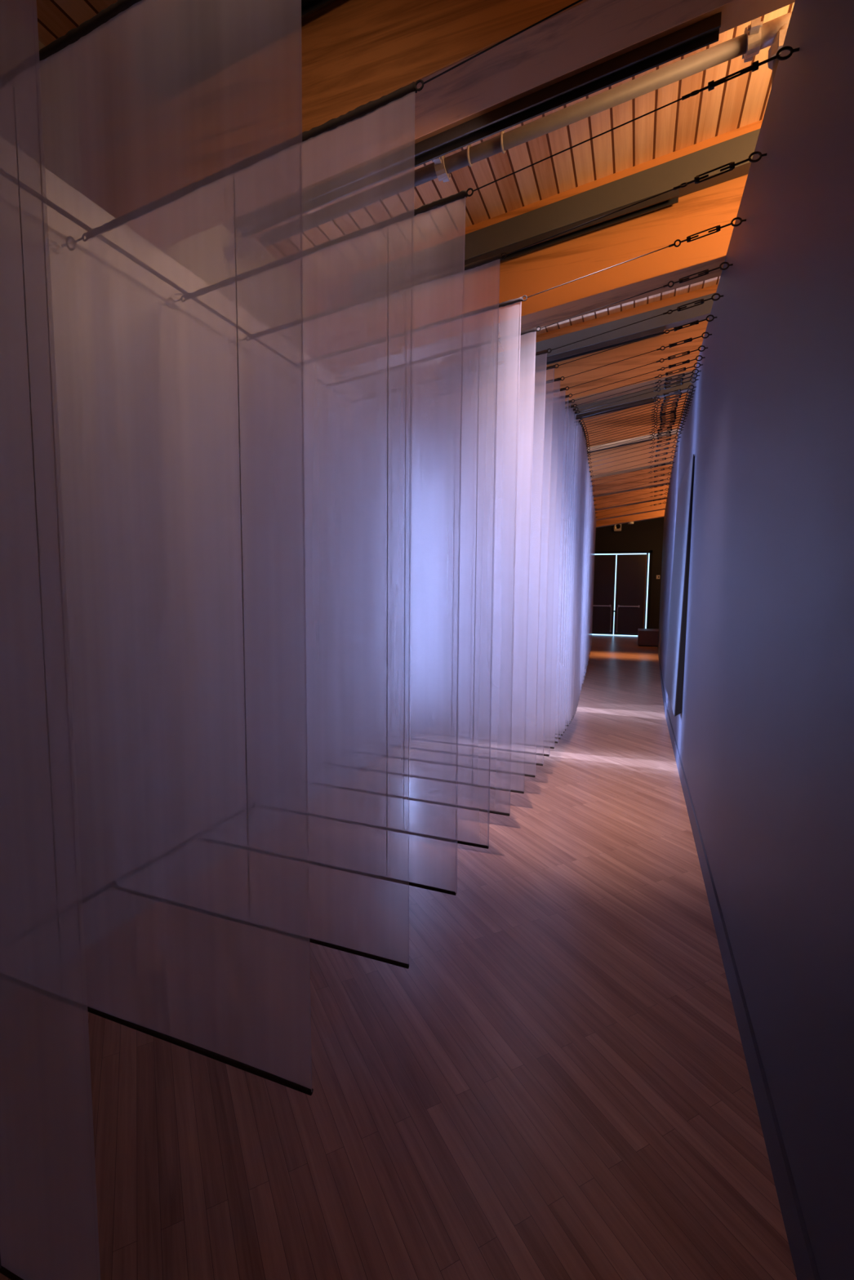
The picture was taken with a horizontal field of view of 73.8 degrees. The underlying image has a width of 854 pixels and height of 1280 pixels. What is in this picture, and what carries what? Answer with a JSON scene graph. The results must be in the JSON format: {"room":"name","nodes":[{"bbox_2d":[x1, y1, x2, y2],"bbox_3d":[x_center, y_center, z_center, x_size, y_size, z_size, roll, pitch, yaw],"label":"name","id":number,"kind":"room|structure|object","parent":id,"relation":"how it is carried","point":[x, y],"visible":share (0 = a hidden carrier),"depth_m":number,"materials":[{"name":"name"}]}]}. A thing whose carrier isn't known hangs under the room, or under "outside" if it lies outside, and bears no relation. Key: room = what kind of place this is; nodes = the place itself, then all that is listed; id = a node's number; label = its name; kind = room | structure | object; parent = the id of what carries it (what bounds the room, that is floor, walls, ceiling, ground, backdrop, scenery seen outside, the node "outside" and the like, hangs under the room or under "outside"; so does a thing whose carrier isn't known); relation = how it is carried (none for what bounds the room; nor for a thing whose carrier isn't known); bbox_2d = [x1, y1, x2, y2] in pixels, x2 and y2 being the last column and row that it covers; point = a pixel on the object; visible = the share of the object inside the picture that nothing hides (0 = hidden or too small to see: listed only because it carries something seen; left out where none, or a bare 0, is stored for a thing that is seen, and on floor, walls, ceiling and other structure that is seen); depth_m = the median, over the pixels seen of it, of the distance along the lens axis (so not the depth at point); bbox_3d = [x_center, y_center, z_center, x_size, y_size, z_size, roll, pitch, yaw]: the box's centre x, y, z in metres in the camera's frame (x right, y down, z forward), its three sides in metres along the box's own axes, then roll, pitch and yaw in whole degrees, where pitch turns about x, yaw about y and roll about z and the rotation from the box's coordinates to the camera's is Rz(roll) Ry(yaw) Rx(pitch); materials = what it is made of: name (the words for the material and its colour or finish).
{"room":"museum","nodes":[
{"label":"museum","id":0,"kind":"room"},
{"bbox_2d":[0,150,570,988],"bbox_3d":[0.599,-0.657,7.150,0.200,2.607,19.900,2,6,20],"label":"wall","id":1,"kind":"structure","parent":0,"point":[145,396],"depth_m":2.38,"materials":[{"name":"white paint"}]},
{"bbox_2d":[61,235,84,250],"bbox_3d":[-1.139,-1.276,1.830,0.097,0.038,0.016,2,6,20],"label":"wall anchor","id":2,"kind":"object","parent":1,"relation":"attached to","point":[66,244],"visible":1,"depth_m":1.83,"materials":[{"name":"black metal"}]},
{"bbox_2d":[12,176,373,941],"bbox_3d":[-1.190,-0.222,1.806,0.076,2.235,4.600,2,6,20],"label":"side scrim","id":3,"kind":"object","parent":1,"relation":"attached to","point":[342,411],"visible":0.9,"depth_m":3.44,"materials":[{"name":"fabric"}]},
{"bbox_2d":[81,79,423,968],"bbox_3d":[-0.563,-0.246,1.710,1.161,2.338,0.026,2,6,20],"label":"panel","id":4,"kind":"object","parent":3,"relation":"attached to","point":[362,111],"visible":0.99,"depth_m":1.62,"materials":[{"name":"fabric"}]},
{"bbox_2d":[402,476,413,692],"bbox_3d":[-0.179,-0.456,4.824,0.040,1.780,0.260,2,6,20],"label":"window","id":5,"kind":"structure","parent":1,"relation":"in","point":[409,517],"depth_m":4.87,"materials":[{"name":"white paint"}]},
{"bbox_2d":[11,40,563,537],"bbox_3d":[0.471,-2.183,7.061,0.140,0.660,19.900,2,6,20],"label":"wall","id":6,"kind":"structure","parent":0,"point":[273,296],"depth_m":2.86,"materials":[{"name":"grey paint"}]},
{"bbox_2d":[0,633,796,1279],"bbox_3d":[2.475,0.741,6.907,8.000,0.100,21.500,2,6,20],"label":"floor","id":7,"kind":"structure","parent":0,"point":[554,1083],"depth_m":1.65,"materials":[{"name":"brown wood"}]},
{"bbox_2d":[637,628,658,646],"bbox_3d":[5.278,-0.060,13.376,0.615,0.356,0.810,2,6,20],"label":"plinth","id":8,"kind":"object","parent":7,"relation":"on","point":[646,637],"visible":0.62,"depth_m":13.04,"materials":[{"name":"brown wood"}]},
{"bbox_2d":[36,0,794,373],"bbox_3d":[2.790,-2.753,6.053,5.500,0.822,20.700,2,6,20],"label":"ceiling","id":9,"kind":"structure","parent":0,"point":[740,101],"depth_m":2.72,"materials":[{"name":"brown wood"}]},
{"bbox_2d":[78,0,734,249],"bbox_3d":[0.902,-1.998,1.375,4.800,1.208,0.190,2,6,20],"label":"roof beam","id":10,"kind":"structure","parent":9,"relation":"attached to","point":[147,148],"depth_m":1.78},
{"bbox_2d":[133,0,334,97],"bbox_3d":[0.893,-2.098,1.221,3.920,0.689,0.083,2,6,20],"label":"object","id":11,"kind":"object","parent":10,"relation":"attached to","point":[192,39],"visible":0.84,"depth_m":1.79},
{"bbox_2d":[222,0,795,239],"bbox_3d":[1.027,-1.891,1.614,3.920,0.653,0.130,2,6,20],"label":"ceiling beam","id":12,"kind":"structure","parent":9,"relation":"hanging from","point":[700,32],"depth_m":1.90,"materials":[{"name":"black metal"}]},
{"bbox_2d":[259,11,791,247],"bbox_3d":[0.279,-2.037,2.335,2.280,0.429,0.140,2,6,20],"label":"pipe","id":13,"kind":"object","parent":9,"relation":"attached to","point":[757,36],"visible":0.76,"depth_m":2.23,"materials":[{"name":"beige metal"}]},
{"bbox_2d":[305,119,763,382],"bbox_3d":[1.428,-2.126,2.809,4.800,1.208,0.190,2,6,20],"label":"ceiling panel","id":14,"kind":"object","parent":9,"relation":"attached to","point":[535,272],"depth_m":3.05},
{"bbox_2d":[351,128,760,307],"bbox_3d":[1.419,-2.226,2.655,3.920,0.689,0.083,2,6,20],"label":"ceiling beam","id":15,"kind":"structure","parent":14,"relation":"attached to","point":[516,233],"depth_m":2.89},
{"bbox_2d":[400,284,718,440],"bbox_3d":[1.949,-2.252,4.231,4.800,1.208,0.190,2,6,20],"label":"ceiling panel","id":16,"kind":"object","parent":9,"relation":"attached to","point":[646,345],"depth_m":4.45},
{"bbox_2d":[436,292,715,391],"bbox_3d":[1.940,-2.352,4.078,3.920,0.689,0.083,2,6,20],"label":"ceiling beam","id":17,"kind":"structure","parent":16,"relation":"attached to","point":[656,325],"depth_m":4.33,"materials":[{"name":"grey metal"}]},
{"bbox_2d":[455,392,688,473],"bbox_3d":[2.504,-2.387,5.747,4.800,1.208,0.190,2,6,20],"label":"roof beam","id":18,"kind":"structure","parent":9,"relation":"attached to","point":[464,439],"depth_m":5.88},
{"bbox_2d":[480,466,591,688],"bbox_3d":[1.167,-0.683,6.347,1.216,2.387,0.026,2,6,20],"label":"panel","id":19,"kind":"object","parent":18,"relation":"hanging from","point":[575,469],"visible":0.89,"depth_m":6.34,"materials":[{"name":"fabric"}]},
{"bbox_2d":[484,378,692,438],"bbox_3d":[2.495,-2.487,5.593,3.920,0.689,0.083,2,6,20],"label":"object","id":20,"kind":"structure","parent":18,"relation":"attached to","point":[650,395],"depth_m":5.81,"materials":[{"name":"grey metal"}]},
{"bbox_2d":[488,433,678,495],"bbox_3d":[3.039,-2.517,7.207,4.800,1.208,0.190,2,6,20],"label":"roof beam","id":21,"kind":"structure","parent":9,"relation":"attached to","point":[647,455],"depth_m":7.41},
{"bbox_2d":[506,489,595,669],"bbox_3d":[1.672,-0.817,7.823,1.148,2.391,0.026,2,6,20],"label":"panel","id":22,"kind":"object","parent":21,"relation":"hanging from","point":[593,490],"visible":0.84,"depth_m":7.72,"materials":[{"name":"fabric"}]},
{"bbox_2d":[511,464,672,509],"bbox_3d":[3.571,-2.646,8.657,4.800,1.208,0.190,2,6,20],"label":"roof beam","id":23,"kind":"structure","parent":9,"relation":"attached to","point":[666,471],"depth_m":8.86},
{"bbox_2d":[528,484,668,519],"bbox_3d":[4.102,-2.775,10.107,4.800,1.208,0.190,2,6,20],"label":"roof beam","id":24,"kind":"structure","parent":9,"relation":"attached to","point":[646,491],"depth_m":10.31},
{"bbox_2d":[540,498,666,528],"bbox_3d":[4.617,-2.900,11.511,4.800,1.208,0.190,2,6,20],"label":"roof beam","id":25,"kind":"structure","parent":9,"relation":"attached to","point":[653,508],"depth_m":11.72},
{"bbox_2d":[550,509,665,533],"bbox_3d":[5.087,-3.014,12.793,4.800,1.208,0.190,2,6,20],"label":"roof beam","id":26,"kind":"structure","parent":9,"relation":"attached to","point":[660,513],"depth_m":13.00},
{"bbox_2d":[446,437,588,710],"bbox_3d":[0.780,-0.579,5.209,1.273,2.383,0.026,2,6,20],"label":"panel","id":27,"kind":"object","parent":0,"point":[573,441],"visible":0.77,"depth_m":5.14,"materials":[{"name":"fabric"}]},
{"bbox_2d":[449,440,589,708],"bbox_3d":[0.806,-0.586,5.285,1.270,2.383,0.026,2,6,20],"label":"panel","id":28,"kind":"object","parent":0,"point":[577,442],"visible":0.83,"depth_m":5.23,"materials":[{"name":"fabric"}]},
{"bbox_2d":[452,442,589,706],"bbox_3d":[0.835,-0.594,5.370,1.266,2.384,0.026,2,6,20],"label":"panel","id":29,"kind":"object","parent":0,"point":[577,445],"visible":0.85,"depth_m":5.29,"materials":[{"name":"fabric"}]},
{"bbox_2d":[454,444,589,704],"bbox_3d":[0.864,-0.602,5.455,1.262,2.384,0.026,2,6,20],"label":"panel","id":30,"kind":"object","parent":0,"point":[578,447],"visible":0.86,"depth_m":5.46,"materials":[{"name":"fabric"}]},
{"bbox_2d":[457,447,590,702],"bbox_3d":[0.893,-0.609,5.539,1.258,2.384,0.026,2,6,20],"label":"panel","id":31,"kind":"object","parent":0,"point":[582,449],"visible":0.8,"depth_m":5.46,"materials":[{"name":"fabric"}]},
{"bbox_2d":[460,449,590,700],"bbox_3d":[0.925,-0.618,5.634,1.253,2.384,0.026,2,6,20],"label":"panel","id":32,"kind":"object","parent":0,"point":[570,454],"visible":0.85,"depth_m":5.57,"materials":[{"name":"fabric"}]},
{"bbox_2d":[462,451,590,698],"bbox_3d":[0.955,-0.626,5.723,1.248,2.385,0.026,2,6,20],"label":"panel","id":33,"kind":"object","parent":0,"point":[564,457],"visible":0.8,"depth_m":5.71,"materials":[{"name":"fabric"}]},
{"bbox_2d":[466,454,590,697],"bbox_3d":[0.992,-0.636,5.832,1.242,2.385,0.026,2,6,20],"label":"panel","id":34,"kind":"object","parent":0,"point":[570,459],"visible":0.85,"depth_m":5.77,"materials":[{"name":"fabric"}]},
{"bbox_2d":[471,457,591,694],"bbox_3d":[1.042,-0.649,5.980,1.234,2.386,0.026,2,6,20],"label":"panel","id":35,"kind":"object","parent":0,"point":[588,460],"visible":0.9,"depth_m":5.92,"materials":[{"name":"fabric"}]},
{"bbox_2d":[474,461,591,691],"bbox_3d":[1.098,-0.664,6.144,1.226,2.386,0.026,2,6,20],"label":"panel","id":36,"kind":"object","parent":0,"point":[556,468],"visible":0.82,"depth_m":6.03,"materials":[{"name":"fabric"}]},
{"bbox_2d":[484,470,592,684],"bbox_3d":[1.246,-0.703,6.575,1.208,2.387,0.026,2,6,20],"label":"panel","id":37,"kind":"object","parent":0,"point":[545,479],"visible":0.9,"depth_m":6.48,"materials":[{"name":"fabric"}]},
{"bbox_2d":[489,475,593,680],"bbox_3d":[1.336,-0.727,6.834,1.199,2.388,0.026,2,6,20],"label":"panel","id":38,"kind":"object","parent":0,"point":[535,486],"visible":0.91,"depth_m":6.84,"materials":[{"name":"fabric"}]},
{"bbox_2d":[495,480,594,676],"bbox_3d":[1.441,-0.755,7.140,1.184,2.389,0.026,2,6,20],"label":"panel","id":39,"kind":"object","parent":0,"point":[593,480],"visible":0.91,"depth_m":7.12,"materials":[{"name":"fabric"}]},
{"bbox_2d":[501,484,594,673],"bbox_3d":[1.541,-0.781,7.437,1.169,2.390,0.026,2,6,20],"label":"panel","id":40,"kind":"object","parent":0,"point":[590,485],"visible":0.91,"depth_m":7.43,"materials":[{"name":"fabric"}]},
{"bbox_2d":[512,494,594,665],"bbox_3d":[1.800,-0.851,8.201,1.128,2.392,0.026,2,6,20],"label":"panel","id":41,"kind":"object","parent":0,"point":[593,495],"visible":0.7,"depth_m":8.16,"materials":[{"name":"fabric"}]},
{"bbox_2d":[519,499,595,661],"bbox_3d":[1.950,-0.891,8.643,1.105,2.394,0.025,2,6,20],"label":"panel","id":42,"kind":"object","parent":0,"point":[593,500],"visible":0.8,"depth_m":8.56,"materials":[{"name":"fabric"}]},
{"bbox_2d":[525,503,596,657],"bbox_3d":[2.103,-0.932,9.096,1.082,2.395,0.026,2,6,20],"label":"panel","id":43,"kind":"object","parent":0,"point":[595,504],"visible":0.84,"depth_m":9.08,"materials":[{"name":"fabric"}]},
{"bbox_2d":[529,507,596,654],"bbox_3d":[2.252,-0.972,9.533,1.061,2.396,0.026,2,6,20],"label":"panel","id":44,"kind":"object","parent":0,"point":[596,508],"visible":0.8,"depth_m":9.50,"materials":[{"name":"fabric"}]},
{"bbox_2d":[534,511,597,651],"bbox_3d":[2.417,-1.016,10.018,1.037,2.398,0.026,2,6,20],"label":"panel","id":45,"kind":"object","parent":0,"point":[596,512],"visible":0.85,"depth_m":10.02,"materials":[{"name":"fabric"}]},
{"bbox_2d":[539,516,596,647],"bbox_3d":[2.619,-1.070,10.615,1.005,2.400,0.026,2,6,20],"label":"panel","id":46,"kind":"object","parent":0,"point":[593,517],"visible":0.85,"depth_m":10.54,"materials":[{"name":"fabric"}]},
{"bbox_2d":[564,517,663,635],"bbox_3d":[6.234,-2.039,15.628,5.500,3.900,0.140,2,6,20],"label":"wall","id":47,"kind":"structure","parent":0,"point":[646,535],"depth_m":15.73,"materials":[{"name":"black paint"}]},
{"bbox_2d":[579,550,652,635],"bbox_3d":[5.257,-1.300,15.913,1.860,2.360,0.120,2,6,20],"label":"door","id":48,"kind":"structure","parent":47,"relation":"in","point":[628,592],"depth_m":15.89,"materials":[{"name":"metal"}]},
{"bbox_2d":[657,0,853,1279],"bbox_3d":[2.300,-0.646,4.925,0.242,2.778,16.902,2,6,21],"label":"wall","id":49,"kind":"structure","parent":0,"point":[763,731],"depth_m":1.38,"materials":[{"name":"grey paint"}]},
{"bbox_2d":[423,0,582,84],"bbox_3d":[0.410,-1.446,1.247,0.897,0.181,0.021,2,6,20],"label":"cable","id":50,"kind":"object","parent":49,"relation":"attached to","point":[578,1],"visible":1,"depth_m":1.33,"materials":[{"name":"black metal"}]},
{"bbox_2d":[473,45,799,191],"bbox_3d":[0.560,-1.487,1.639,0.886,0.179,0.020,2,6,20],"label":"cable","id":51,"kind":"object","parent":49,"relation":"attached to","point":[756,64],"visible":0.98,"depth_m":1.55,"materials":[{"name":"black metal"}]},
{"bbox_2d":[180,187,473,895],"bbox_3d":[-0.413,-0.284,2.102,1.172,2.345,0.026,2,6,20],"label":"panel","id":52,"kind":"object","parent":51,"relation":"hanging from","point":[434,205],"visible":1,"depth_m":1.99,"materials":[{"name":"fabric"}]},
{"bbox_2d":[506,151,766,254],"bbox_3d":[0.705,-1.528,2.003,0.865,0.175,0.019,2,6,20],"label":"cable","id":53,"kind":"object","parent":49,"relation":"attached to","point":[731,165],"visible":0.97,"depth_m":1.92,"materials":[{"name":"black metal"}]},
{"bbox_2d":[245,252,506,848],"bbox_3d":[-0.268,-0.322,2.467,1.193,2.356,0.026,2,6,20],"label":"panel","id":54,"kind":"object","parent":53,"relation":"hanging from","point":[482,262],"visible":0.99,"depth_m":2.36,"materials":[{"name":"fabric"}]},
{"bbox_2d":[527,217,746,297],"bbox_3d":[0.838,-1.572,2.349,0.854,0.173,0.019,2,6,20],"label":"cable","id":55,"kind":"object","parent":49,"relation":"attached to","point":[718,228],"visible":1,"depth_m":2.27,"materials":[{"name":"black metal"}]},
{"bbox_2d":[292,295,527,816],"bbox_3d":[-0.135,-0.360,2.813,1.204,2.370,0.026,2,6,20],"label":"panel","id":56,"kind":"object","parent":55,"relation":"hanging from","point":[487,308],"visible":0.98,"depth_m":2.70,"materials":[{"name":"fabric"}]},
{"bbox_2d":[540,262,733,328],"bbox_3d":[0.954,-1.600,2.649,0.844,0.171,0.019,2,6,20],"label":"cable","id":57,"kind":"object","parent":49,"relation":"attached to","point":[706,271],"visible":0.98,"depth_m":2.57,"materials":[{"name":"black metal"}]},
{"bbox_2d":[324,325,541,793],"bbox_3d":[-0.019,-0.388,3.114,1.214,2.372,0.026,2,6,20],"label":"panel","id":58,"kind":"object","parent":57,"relation":"hanging from","point":[535,329],"visible":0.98,"depth_m":3.06,"materials":[{"name":"fabric"}]},
{"bbox_2d":[551,293,723,350],"bbox_3d":[1.057,-1.625,2.914,0.832,0.169,0.019,2,6,20],"label":"cable","id":59,"kind":"object","parent":49,"relation":"attached to","point":[701,301],"visible":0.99,"depth_m":2.83,"materials":[{"name":"black metal"}]},
{"bbox_2d":[348,348,551,777],"bbox_3d":[0.084,-0.412,3.378,1.226,2.374,0.026,2,6,20],"label":"panel","id":60,"kind":"object","parent":59,"relation":"hanging from","point":[543,352],"visible":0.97,"depth_m":3.31,"materials":[{"name":"fabric"}]},
{"bbox_2d":[558,315,716,365],"bbox_3d":[1.141,-1.644,3.129,0.822,0.167,0.020,2,6,20],"label":"cable","id":61,"kind":"object","parent":49,"relation":"attached to","point":[696,322],"visible":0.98,"depth_m":3.05,"materials":[{"name":"black metal"}]},
{"bbox_2d":[364,364,558,765],"bbox_3d":[0.168,-0.432,3.594,1.236,2.376,0.026,2,6,20],"label":"panel","id":62,"kind":"object","parent":61,"relation":"hanging from","point":[553,366],"visible":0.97,"depth_m":3.51,"materials":[{"name":"fabric"}]},
{"bbox_2d":[589,417,686,443],"bbox_3d":[1.808,-1.807,4.905,0.793,0.162,0.020,2,6,20],"label":"cable","id":63,"kind":"object","parent":49,"relation":"attached to","point":[673,420],"visible":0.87,"depth_m":4.83,"materials":[{"name":"black metal"}]},
{"bbox_2d":[564,332,711,377],"bbox_3d":[1.218,-1.663,3.328,0.814,0.166,0.019,2,6,20],"label":"cable","id":64,"kind":"object","parent":49,"relation":"attached to","point":[689,340],"visible":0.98,"depth_m":3.25,"materials":[{"name":"black metal"}]},
{"bbox_2d":[378,376,564,756],"bbox_3d":[0.245,-0.451,3.792,1.244,2.378,0.026,2,6,20],"label":"panel","id":65,"kind":"object","parent":64,"relation":"hanging from","point":[559,378],"visible":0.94,"depth_m":3.77,"materials":[{"name":"fabric"}]},
{"bbox_2d":[589,413,687,440],"bbox_3d":[1.779,-1.799,4.820,0.789,0.161,0.020,2,6,20],"label":"cable","id":66,"kind":"object","parent":49,"relation":"attached to","point":[674,418],"visible":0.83,"depth_m":4.75,"materials":[{"name":"black metal"}]},
{"bbox_2d":[569,345,707,387],"bbox_3d":[1.287,-1.679,3.504,0.808,0.164,0.019,2,6,20],"label":"cable","id":67,"kind":"object","parent":49,"relation":"attached to","point":[704,348],"visible":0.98,"depth_m":3.43,"materials":[{"name":"black metal"}]},
{"bbox_2d":[390,386,568,748],"bbox_3d":[0.314,-0.467,3.969,1.251,2.379,0.026,2,6,20],"label":"panel","id":68,"kind":"object","parent":67,"relation":"hanging from","point":[562,388],"visible":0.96,"depth_m":3.91,"materials":[{"name":"fabric"}]},
{"bbox_2d":[574,362,702,400],"bbox_3d":[1.383,-1.702,3.756,0.799,0.163,0.020,2,6,20],"label":"cable","id":69,"kind":"object","parent":49,"relation":"attached to","point":[699,363],"visible":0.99,"depth_m":3.68,"materials":[{"name":"black metal"}]},
{"bbox_2d":[404,399,574,739],"bbox_3d":[0.410,-0.490,4.220,1.260,2.380,0.026,2,6,20],"label":"panel","id":70,"kind":"object","parent":69,"relation":"hanging from","point":[570,401],"visible":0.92,"depth_m":4.14,"materials":[{"name":"fabric"}]},
{"bbox_2d":[576,368,701,405],"bbox_3d":[1.423,-1.711,3.858,0.795,0.162,0.020,2,6,20],"label":"cable","id":71,"kind":"object","parent":49,"relation":"attached to","point":[698,371],"visible":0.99,"depth_m":3.79,"materials":[{"name":"black metal"}]},
{"bbox_2d":[410,404,577,735],"bbox_3d":[0.450,-0.499,4.322,1.263,2.380,0.026,2,6,20],"label":"panel","id":72,"kind":"object","parent":71,"relation":"hanging from","point":[571,406],"visible":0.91,"depth_m":4.25,"materials":[{"name":"fabric"}]},
{"bbox_2d":[577,373,699,408],"bbox_3d":[1.451,-1.718,3.932,0.793,0.162,0.019,2,6,20],"label":"cable","id":73,"kind":"object","parent":49,"relation":"attached to","point":[682,379],"visible":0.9,"depth_m":3.86,"materials":[{"name":"black metal"}]},
{"bbox_2d":[413,407,577,733],"bbox_3d":[0.478,-0.506,4.397,1.266,2.381,0.026,2,6,20],"label":"panel","id":74,"kind":"object","parent":73,"relation":"hanging from","point":[574,409],"visible":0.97,"depth_m":4.37,"materials":[{"name":"fabric"}]},
{"bbox_2d":[588,408,688,436],"bbox_3d":[1.731,-1.786,4.679,0.782,0.160,0.020,2,6,20],"label":"cable","id":75,"kind":"object","parent":49,"relation":"attached to","point":[674,413],"visible":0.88,"depth_m":4.61,"materials":[{"name":"black metal"}]},
{"bbox_2d":[444,435,588,711],"bbox_3d":[0.758,-0.573,5.143,1.276,2.383,0.026,2,6,20],"label":"panel","id":76,"kind":"object","parent":75,"relation":"hanging from","point":[584,437],"visible":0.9,"depth_m":5.07,"materials":[{"name":"fabric"}]},
{"bbox_2d":[573,355,705,395],"bbox_3d":[1.340,-1.692,3.644,0.802,0.164,0.020,2,6,20],"label":"cable","id":77,"kind":"object","parent":49,"relation":"attached to","point":[688,361],"visible":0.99,"depth_m":3.57,"materials":[{"name":"black metal"}]},
{"bbox_2d":[398,393,572,743],"bbox_3d":[0.368,-0.480,4.108,1.256,2.380,0.026,2,6,20],"label":"panel","id":78,"kind":"object","parent":77,"relation":"hanging from","point":[566,396],"visible":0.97,"depth_m":4.04,"materials":[{"name":"fabric"}]},
{"bbox_2d":[579,377,698,412],"bbox_3d":[1.480,-1.724,4.007,0.790,0.161,0.020,2,6,20],"label":"cable","id":79,"kind":"object","parent":49,"relation":"attached to","point":[690,380],"visible":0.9,"depth_m":3.93,"materials":[{"name":"black metal"}]},
{"bbox_2d":[417,410,579,730],"bbox_3d":[0.507,-0.513,4.471,1.268,2.381,0.026,2,6,20],"label":"panel","id":80,"kind":"object","parent":79,"relation":"hanging from","point":[574,412],"visible":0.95,"depth_m":4.36,"materials":[{"name":"fabric"}]},
{"bbox_2d":[582,384,696,417],"bbox_3d":[1.533,-1.737,4.146,0.786,0.160,0.019,2,6,20],"label":"cable","id":81,"kind":"object","parent":49,"relation":"attached to","point":[680,389],"visible":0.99,"depth_m":4.08,"materials":[{"name":"black metal"}]},
{"bbox_2d":[423,416,582,726],"bbox_3d":[0.561,-0.525,4.611,1.273,2.381,0.026,2,6,20],"label":"panel","id":82,"kind":"object","parent":81,"relation":"hanging from","point":[577,418],"visible":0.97,"depth_m":4.59,"materials":[{"name":"fabric"}]},
{"bbox_2d":[588,405,689,434],"bbox_3d":[1.707,-1.779,4.613,0.780,0.160,0.020,2,6,20],"label":"cable","id":83,"kind":"object","parent":49,"relation":"attached to","point":[675,411],"visible":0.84,"depth_m":4.54,"materials":[{"name":"black metal"}]},
{"bbox_2d":[442,433,587,713],"bbox_3d":[0.735,-0.567,5.077,1.278,2.383,0.026,2,6,20],"label":"panel","id":84,"kind":"object","parent":83,"relation":"hanging from","point":[576,436],"visible":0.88,"depth_m":4.99,"materials":[{"name":"fabric"}]},
{"bbox_2d":[586,397,692,427],"bbox_3d":[1.637,-1.761,4.416,0.778,0.159,0.019,2,6,20],"label":"cable","id":85,"kind":"object","parent":49,"relation":"attached to","point":[677,402],"visible":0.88,"depth_m":4.35,"materials":[{"name":"black metal"}]},
{"bbox_2d":[435,426,586,718],"bbox_3d":[0.664,-0.550,4.881,1.281,2.382,0.026,2,6,20],"label":"panel","id":86,"kind":"object","parent":85,"relation":"hanging from","point":[576,429],"visible":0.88,"depth_m":4.82,"materials":[{"name":"fabric"}]},
{"bbox_2d":[586,400,691,430],"bbox_3d":[1.660,-1.767,4.482,0.778,0.159,0.020,2,6,20],"label":"cable","id":87,"kind":"object","parent":49,"relation":"attached to","point":[677,405],"visible":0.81,"depth_m":4.41,"materials":[{"name":"black metal"}]},
{"bbox_2d":[437,429,586,716],"bbox_3d":[0.688,-0.555,4.946,1.280,2.382,0.026,2,6,20],"label":"panel","id":88,"kind":"object","parent":87,"relation":"hanging from","point":[583,430],"visible":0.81,"depth_m":4.85,"materials":[{"name":"fabric"}]},
{"bbox_2d":[583,388,695,420],"bbox_3d":[1.562,-1.744,4.221,0.784,0.160,0.020,2,6,20],"label":"cable","id":89,"kind":"object","parent":49,"relation":"attached to","point":[681,393],"visible":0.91,"depth_m":4.15,"materials":[{"name":"black metal"}]},
{"bbox_2d":[426,418,583,724],"bbox_3d":[0.589,-0.532,4.685,1.275,2.382,0.026,2,6,20],"label":"panel","id":90,"kind":"object","parent":89,"relation":"hanging from","point":[576,421],"visible":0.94,"depth_m":4.58,"materials":[{"name":"fabric"}]},
{"bbox_2d":[585,391,693,422],"bbox_3d":[1.587,-1.749,4.286,0.782,0.160,0.021,2,6,20],"label":"cable","id":91,"kind":"object","parent":49,"relation":"attached to","point":[680,396],"visible":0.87,"depth_m":4.21,"materials":[{"name":"black metal"}]},
{"bbox_2d":[429,422,584,722],"bbox_3d":[0.614,-0.538,4.750,1.277,2.382,0.026,2,6,20],"label":"panel","id":92,"kind":"object","parent":91,"relation":"hanging from","point":[580,423],"visible":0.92,"depth_m":4.70,"materials":[{"name":"fabric"}]},
{"bbox_2d":[586,395,693,425],"bbox_3d":[1.612,-1.755,4.351,0.780,0.159,0.019,2,6,20],"label":"cable","id":93,"kind":"object","parent":49,"relation":"attached to","point":[677,400],"visible":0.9,"depth_m":4.28,"materials":[{"name":"black metal"}]},
{"bbox_2d":[432,423,585,720],"bbox_3d":[0.639,-0.544,4.815,1.279,2.382,0.026,2,6,20],"label":"panel","id":94,"kind":"object","parent":93,"relation":"hanging from","point":[578,426],"visible":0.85,"depth_m":4.71,"materials":[{"name":"fabric"}]},
{"bbox_2d":[589,403,690,431],"bbox_3d":[1.684,-1.773,4.548,0.779,0.159,0.020,2,6,20],"label":"cable","id":95,"kind":"object","parent":49,"relation":"attached to","point":[675,408],"visible":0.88,"depth_m":4.48,"materials":[{"name":"black metal"}]},
{"bbox_2d":[440,431,587,715],"bbox_3d":[0.711,-0.561,5.012,1.279,2.383,0.026,2,6,20],"label":"panel","id":96,"kind":"object","parent":95,"relation":"hanging from","point":[573,434],"visible":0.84,"depth_m":5.02,"materials":[{"name":"fabric"}]},
{"bbox_2d":[664,454,694,716],"bbox_3d":[2.053,-0.423,4.671,0.049,1.820,1.500,2,6,20],"label":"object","id":97,"kind":"object","parent":49,"relation":"attached to","point":[676,642],"visible":1,"depth_m":4.26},
{"bbox_2d":[657,643,820,1279],"bbox_3d":[2.280,0.803,5.061,0.238,0.110,16.902,2,6,21],"label":"baseboard","id":98,"kind":"structure","parent":49,"relation":"attached to","point":[800,1246],"depth_m":1.43,"materials":[{"name":"grey paint"}]},
{"bbox_3d":[0.046,-1.353,0.429,1.017,0.203,0.019,2,6,20],"label":"cable","id":99,"kind":"object","parent":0,"visible":0},
{"bbox_2d":[0,0,100,1279],"bbox_3d":[-0.927,-0.157,0.892,1.042,2.306,0.026,2,6,20],"label":"panel","id":100,"kind":"object","parent":99,"relation":"hanging from","point":[49,1220],"visible":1,"depth_m":0.82,"materials":[{"name":"fabric"}]},
{"bbox_3d":[0.236,-1.395,0.834,0.939,0.189,0.020,2,6,20],"label":"cable","id":101,"kind":"object","parent":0,"visible":0},
{"bbox_2d":[0,0,313,1095],"bbox_3d":[-0.737,-0.200,1.296,1.119,2.320,0.026,2,6,20],"label":"panel","id":102,"kind":"object","parent":101,"relation":"hanging from","point":[45,958],"visible":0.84,"depth_m":1.38,"materials":[{"name":"fabric"}]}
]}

